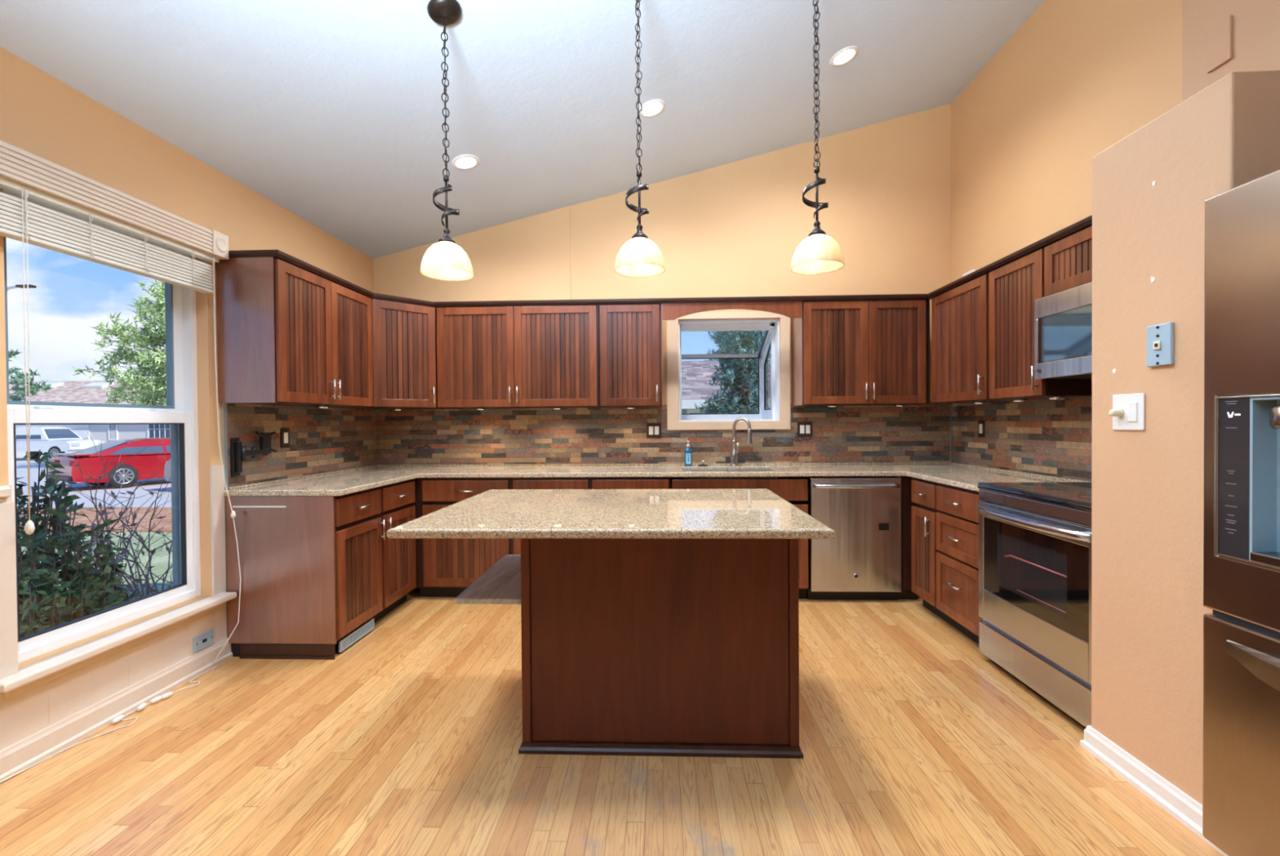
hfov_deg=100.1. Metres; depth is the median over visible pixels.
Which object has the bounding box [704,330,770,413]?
spruce tree
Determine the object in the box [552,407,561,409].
puck light
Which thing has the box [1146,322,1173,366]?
plate
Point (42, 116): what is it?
wall
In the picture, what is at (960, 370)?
upper cabinet
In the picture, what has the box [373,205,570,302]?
wall
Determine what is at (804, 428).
wall outlet
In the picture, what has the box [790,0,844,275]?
pendant lamp
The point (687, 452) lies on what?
soap bottle
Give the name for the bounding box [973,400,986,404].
puck light
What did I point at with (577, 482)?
base cabinet
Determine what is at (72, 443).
lamp
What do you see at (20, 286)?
street lamp
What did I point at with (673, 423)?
trim
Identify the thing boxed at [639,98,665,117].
recessed light
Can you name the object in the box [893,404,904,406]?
puck light
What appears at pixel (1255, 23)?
wall
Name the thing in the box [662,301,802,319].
arched valance
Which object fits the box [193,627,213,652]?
wall outlet
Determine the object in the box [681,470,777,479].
sink
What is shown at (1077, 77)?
wall
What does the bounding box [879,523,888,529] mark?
magnet
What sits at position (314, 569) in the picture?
base cabinet
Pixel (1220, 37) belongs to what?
blank cover plate
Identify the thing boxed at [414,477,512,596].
base cabinet
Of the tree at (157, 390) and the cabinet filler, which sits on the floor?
the cabinet filler
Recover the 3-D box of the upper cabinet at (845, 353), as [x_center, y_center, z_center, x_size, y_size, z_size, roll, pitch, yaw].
[1.666,-0.556,4.074,0.928,0.764,0.363,0,1,2]
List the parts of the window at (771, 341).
frame, frame, roof frame, sash, frame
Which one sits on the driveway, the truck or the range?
the truck
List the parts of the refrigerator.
control panel, freezer drawer, door, handle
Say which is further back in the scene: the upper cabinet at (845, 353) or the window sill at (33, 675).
the upper cabinet at (845, 353)
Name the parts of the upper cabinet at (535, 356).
panel, door, handle, handle, door, panel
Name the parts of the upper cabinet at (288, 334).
panel, door, panel, handle, handle, door, panel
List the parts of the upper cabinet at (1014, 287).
panel, door, handle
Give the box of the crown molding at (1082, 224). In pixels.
[228,214,1092,306]
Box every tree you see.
[8,348,53,400]
[72,279,166,405]
[693,330,770,413]
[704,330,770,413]
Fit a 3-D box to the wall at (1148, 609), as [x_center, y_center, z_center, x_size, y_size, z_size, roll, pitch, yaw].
[2.022,0.100,1.752,0.682,2.218,0.493,0,1,2]
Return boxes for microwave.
[1034,281,1092,379]
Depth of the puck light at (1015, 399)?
3.11 m
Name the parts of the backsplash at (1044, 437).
corner trim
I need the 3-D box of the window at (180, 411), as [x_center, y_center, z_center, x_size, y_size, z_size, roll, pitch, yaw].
[-2.364,-0.025,2.359,0.105,1.800,0.862,0,1,2]
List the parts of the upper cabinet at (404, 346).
door, panel, handle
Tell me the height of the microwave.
0.412 m
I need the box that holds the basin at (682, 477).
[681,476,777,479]
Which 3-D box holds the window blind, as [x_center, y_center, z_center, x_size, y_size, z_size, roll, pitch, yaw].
[-2.202,0.106,2.246,0.105,2.203,1.217,0,1,2]
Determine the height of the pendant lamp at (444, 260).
1.106 m
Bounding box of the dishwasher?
[788,475,902,599]
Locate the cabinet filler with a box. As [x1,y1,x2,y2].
[897,475,916,599]
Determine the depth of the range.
2.34 m
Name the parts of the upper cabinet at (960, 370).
panel, door, handle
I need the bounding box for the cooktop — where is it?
[977,481,1091,511]
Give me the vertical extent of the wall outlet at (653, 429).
0.120 m
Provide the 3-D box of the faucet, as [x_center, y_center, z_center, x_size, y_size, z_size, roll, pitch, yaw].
[0.786,0.105,4.163,0.176,0.380,0.060,0,1,29]
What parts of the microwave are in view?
door glass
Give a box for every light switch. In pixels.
[280,427,289,447]
[977,419,985,436]
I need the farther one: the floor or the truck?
the truck
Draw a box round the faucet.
[730,417,752,466]
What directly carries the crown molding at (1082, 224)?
attached to the upper cabinet at (535, 356)
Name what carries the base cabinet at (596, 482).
on the floor
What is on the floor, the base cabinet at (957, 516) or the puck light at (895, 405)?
the base cabinet at (957, 516)
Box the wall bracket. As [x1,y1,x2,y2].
[230,431,277,476]
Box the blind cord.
[0,663,220,782]
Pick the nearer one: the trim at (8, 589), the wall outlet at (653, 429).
the trim at (8, 589)
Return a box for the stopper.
[697,460,707,466]
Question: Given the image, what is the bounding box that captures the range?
[975,481,1091,727]
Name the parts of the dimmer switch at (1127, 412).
knob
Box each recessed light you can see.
[451,154,479,169]
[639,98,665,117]
[829,45,858,66]
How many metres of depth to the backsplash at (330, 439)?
3.45 m
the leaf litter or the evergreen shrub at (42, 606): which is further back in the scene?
the leaf litter
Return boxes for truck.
[15,426,106,458]
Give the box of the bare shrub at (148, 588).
[27,431,173,614]
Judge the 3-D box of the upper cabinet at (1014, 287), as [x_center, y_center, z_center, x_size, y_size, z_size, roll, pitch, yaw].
[2.221,-0.549,2.976,0.363,0.762,0.461,0,1,2]
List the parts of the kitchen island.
panel, moulding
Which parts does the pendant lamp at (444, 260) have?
power cord, chain, stem, lamp shade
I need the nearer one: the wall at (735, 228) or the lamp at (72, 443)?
the wall at (735, 228)
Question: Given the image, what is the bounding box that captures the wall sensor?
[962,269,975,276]
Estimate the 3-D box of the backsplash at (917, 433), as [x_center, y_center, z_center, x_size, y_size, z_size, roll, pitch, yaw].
[0.143,0.056,4.318,4.610,0.485,0.012,0,1,2]
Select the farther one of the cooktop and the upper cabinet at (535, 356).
the upper cabinet at (535, 356)
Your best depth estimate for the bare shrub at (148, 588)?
4.63 m
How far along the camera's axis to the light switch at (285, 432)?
3.31 m
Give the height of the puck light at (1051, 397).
0.018 m
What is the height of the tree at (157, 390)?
9.251 m
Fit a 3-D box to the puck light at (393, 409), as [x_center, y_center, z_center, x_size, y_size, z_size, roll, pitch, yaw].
[-1.863,-0.140,4.123,0.072,0.018,0.072,0,1,2]
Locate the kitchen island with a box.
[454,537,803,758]
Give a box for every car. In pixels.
[45,437,170,488]
[164,458,171,481]
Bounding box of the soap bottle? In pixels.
[684,440,692,466]
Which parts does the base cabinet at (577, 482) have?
door, drawer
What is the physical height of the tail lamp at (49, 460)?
0.160 m
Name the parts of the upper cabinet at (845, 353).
panel, door, panel, handle, handle, panel, door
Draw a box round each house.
[8,380,170,455]
[681,360,729,413]
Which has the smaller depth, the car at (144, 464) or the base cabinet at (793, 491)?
the base cabinet at (793, 491)
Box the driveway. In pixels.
[16,455,171,506]
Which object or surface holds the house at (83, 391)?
on the lawn
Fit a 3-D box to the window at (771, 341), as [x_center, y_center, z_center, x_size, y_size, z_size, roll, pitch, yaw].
[0.725,-0.448,4.633,0.808,0.878,0.667,0,1,2]
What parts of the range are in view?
handle, vent panel, drawer, door glass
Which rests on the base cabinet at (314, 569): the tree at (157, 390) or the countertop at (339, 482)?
the countertop at (339, 482)
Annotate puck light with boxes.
[315,404,328,408]
[392,408,402,410]
[475,408,484,410]
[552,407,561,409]
[626,406,635,408]
[826,404,837,407]
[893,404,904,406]
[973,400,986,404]
[1012,398,1027,401]
[1048,395,1065,399]
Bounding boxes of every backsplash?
[221,402,377,489]
[376,402,950,464]
[950,395,1092,481]
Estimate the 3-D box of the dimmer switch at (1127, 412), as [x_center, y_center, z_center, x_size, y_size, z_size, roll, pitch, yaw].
[1.663,-0.054,1.846,0.040,0.124,0.124,0,1,2]
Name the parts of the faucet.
lever, spout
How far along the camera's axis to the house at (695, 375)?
16.70 m
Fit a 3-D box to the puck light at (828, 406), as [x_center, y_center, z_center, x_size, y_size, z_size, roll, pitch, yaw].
[1.457,-0.165,4.065,0.072,0.018,0.072,0,1,2]
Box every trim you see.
[0,485,18,679]
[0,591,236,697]
[666,311,791,430]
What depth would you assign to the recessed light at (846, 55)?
3.23 m
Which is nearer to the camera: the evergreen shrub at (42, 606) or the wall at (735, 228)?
the evergreen shrub at (42, 606)
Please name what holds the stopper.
on the countertop at (339, 482)
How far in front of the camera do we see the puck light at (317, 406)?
3.35 m
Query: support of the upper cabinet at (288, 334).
attached to the wall at (42, 116)
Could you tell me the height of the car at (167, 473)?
1.680 m
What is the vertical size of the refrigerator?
1.853 m
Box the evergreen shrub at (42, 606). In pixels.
[16,449,144,637]
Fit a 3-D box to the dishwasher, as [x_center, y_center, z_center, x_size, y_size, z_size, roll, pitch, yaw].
[1.485,0.764,3.935,0.615,0.853,0.670,0,1,2]
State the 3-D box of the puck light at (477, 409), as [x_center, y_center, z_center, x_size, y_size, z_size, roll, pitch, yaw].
[-1.241,-0.145,4.170,0.072,0.018,0.072,0,1,2]
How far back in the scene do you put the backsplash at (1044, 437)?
3.33 m
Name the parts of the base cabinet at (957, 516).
handle, handle, handle, drawer, drawer, panel, panel, drawer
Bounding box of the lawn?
[21,532,173,599]
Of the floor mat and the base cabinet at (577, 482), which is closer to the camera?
the floor mat
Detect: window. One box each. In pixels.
[2,189,200,662]
[678,318,779,421]
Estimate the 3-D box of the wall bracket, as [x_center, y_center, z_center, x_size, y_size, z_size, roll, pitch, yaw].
[-2.185,0.139,3.045,0.056,0.246,0.290,0,1,2]
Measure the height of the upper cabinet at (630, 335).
0.764 m
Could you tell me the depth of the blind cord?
2.27 m
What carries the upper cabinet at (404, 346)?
attached to the wall at (735, 228)
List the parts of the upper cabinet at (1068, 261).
panel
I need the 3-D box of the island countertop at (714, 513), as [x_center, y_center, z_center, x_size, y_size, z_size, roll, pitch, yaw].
[-0.086,0.338,2.265,1.455,0.032,1.058,0,1,2]
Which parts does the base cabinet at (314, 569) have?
panel, shoe moulding, skirting, drawer, door, panel, handle, handle, handle, drawer, door, panel, handle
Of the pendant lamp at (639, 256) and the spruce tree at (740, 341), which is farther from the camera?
the spruce tree at (740, 341)
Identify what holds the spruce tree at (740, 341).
on the lawn
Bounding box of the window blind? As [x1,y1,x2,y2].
[0,140,241,664]
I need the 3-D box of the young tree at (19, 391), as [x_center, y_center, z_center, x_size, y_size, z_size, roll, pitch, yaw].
[-31.092,-1.039,25.558,4.011,5.801,4.284,-1,1,-33]
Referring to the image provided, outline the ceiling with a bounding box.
[0,0,1044,258]
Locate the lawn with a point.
(159, 559)
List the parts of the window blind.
pull cord, ladder cord, ladder cord, rail, head rail, ladder cord, ladder cord, pull cord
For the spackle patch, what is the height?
0.022 m
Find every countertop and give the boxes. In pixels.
[223,462,1089,496]
[386,488,835,538]
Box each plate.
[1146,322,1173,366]
[1206,14,1232,73]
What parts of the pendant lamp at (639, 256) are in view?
power cord, chain, stem, lamp shade, bulb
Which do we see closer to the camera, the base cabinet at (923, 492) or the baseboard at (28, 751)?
the baseboard at (28, 751)
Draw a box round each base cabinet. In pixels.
[225,478,416,658]
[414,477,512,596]
[511,476,590,554]
[590,476,670,488]
[671,478,808,598]
[911,477,948,622]
[936,483,982,644]
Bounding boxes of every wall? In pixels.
[0,46,373,669]
[0,464,226,750]
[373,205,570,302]
[413,103,951,505]
[951,0,1182,282]
[1091,70,1279,804]
[1182,0,1279,102]
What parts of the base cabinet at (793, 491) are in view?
panel, door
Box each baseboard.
[0,637,232,783]
[1080,724,1228,855]
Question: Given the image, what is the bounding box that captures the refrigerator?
[1202,168,1279,855]
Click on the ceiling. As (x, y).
(329, 111)
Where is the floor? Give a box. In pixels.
[0,586,1223,855]
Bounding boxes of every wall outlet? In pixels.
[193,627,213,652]
[646,422,661,437]
[797,421,812,436]
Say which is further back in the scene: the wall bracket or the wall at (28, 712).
the wall bracket
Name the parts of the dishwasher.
handle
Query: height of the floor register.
0.060 m
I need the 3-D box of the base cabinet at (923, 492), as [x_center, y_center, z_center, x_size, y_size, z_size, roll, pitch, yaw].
[2.103,0.759,3.427,0.653,0.864,0.325,0,1,2]
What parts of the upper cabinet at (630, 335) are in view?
panel, handle, panel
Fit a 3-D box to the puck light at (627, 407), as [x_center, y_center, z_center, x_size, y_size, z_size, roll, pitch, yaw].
[-0.072,-0.154,4.124,0.072,0.018,0.072,0,1,2]
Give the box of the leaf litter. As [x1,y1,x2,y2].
[17,506,172,532]
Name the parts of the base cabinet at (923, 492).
handle, panel, drawer, door, handle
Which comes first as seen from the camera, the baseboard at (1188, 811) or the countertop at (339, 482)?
the baseboard at (1188, 811)
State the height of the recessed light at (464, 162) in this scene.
0.044 m
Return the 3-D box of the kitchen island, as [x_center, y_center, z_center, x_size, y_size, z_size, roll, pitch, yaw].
[-0.044,0.786,2.375,1.316,0.864,0.755,0,1,2]
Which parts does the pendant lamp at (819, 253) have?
power cord, chain, stem, bulb, lamp shade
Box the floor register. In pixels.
[334,617,373,652]
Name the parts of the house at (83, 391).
garage door, pane, pane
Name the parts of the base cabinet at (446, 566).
handle, drawer, door, panel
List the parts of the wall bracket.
wall plate, arm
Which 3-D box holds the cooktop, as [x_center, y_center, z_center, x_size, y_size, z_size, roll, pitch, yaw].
[2.046,0.300,2.394,0.626,0.034,0.763,0,1,2]
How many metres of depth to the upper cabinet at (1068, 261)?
2.58 m
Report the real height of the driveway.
0.030 m
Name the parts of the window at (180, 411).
sash, sash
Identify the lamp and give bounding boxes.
[7,284,36,291]
[45,458,58,464]
[60,459,74,466]
[71,442,79,445]
[420,0,473,280]
[614,0,665,277]
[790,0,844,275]
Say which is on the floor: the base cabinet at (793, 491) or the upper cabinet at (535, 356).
the base cabinet at (793, 491)
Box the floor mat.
[454,554,520,604]
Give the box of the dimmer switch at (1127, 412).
[1108,392,1145,430]
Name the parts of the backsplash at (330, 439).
metal edge trim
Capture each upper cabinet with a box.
[216,257,373,407]
[338,297,449,409]
[435,304,601,408]
[599,303,662,407]
[791,299,929,405]
[931,273,1031,403]
[988,248,1092,399]
[1044,225,1092,297]
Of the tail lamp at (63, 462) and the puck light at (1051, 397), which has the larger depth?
the tail lamp at (63, 462)
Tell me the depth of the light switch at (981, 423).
3.80 m

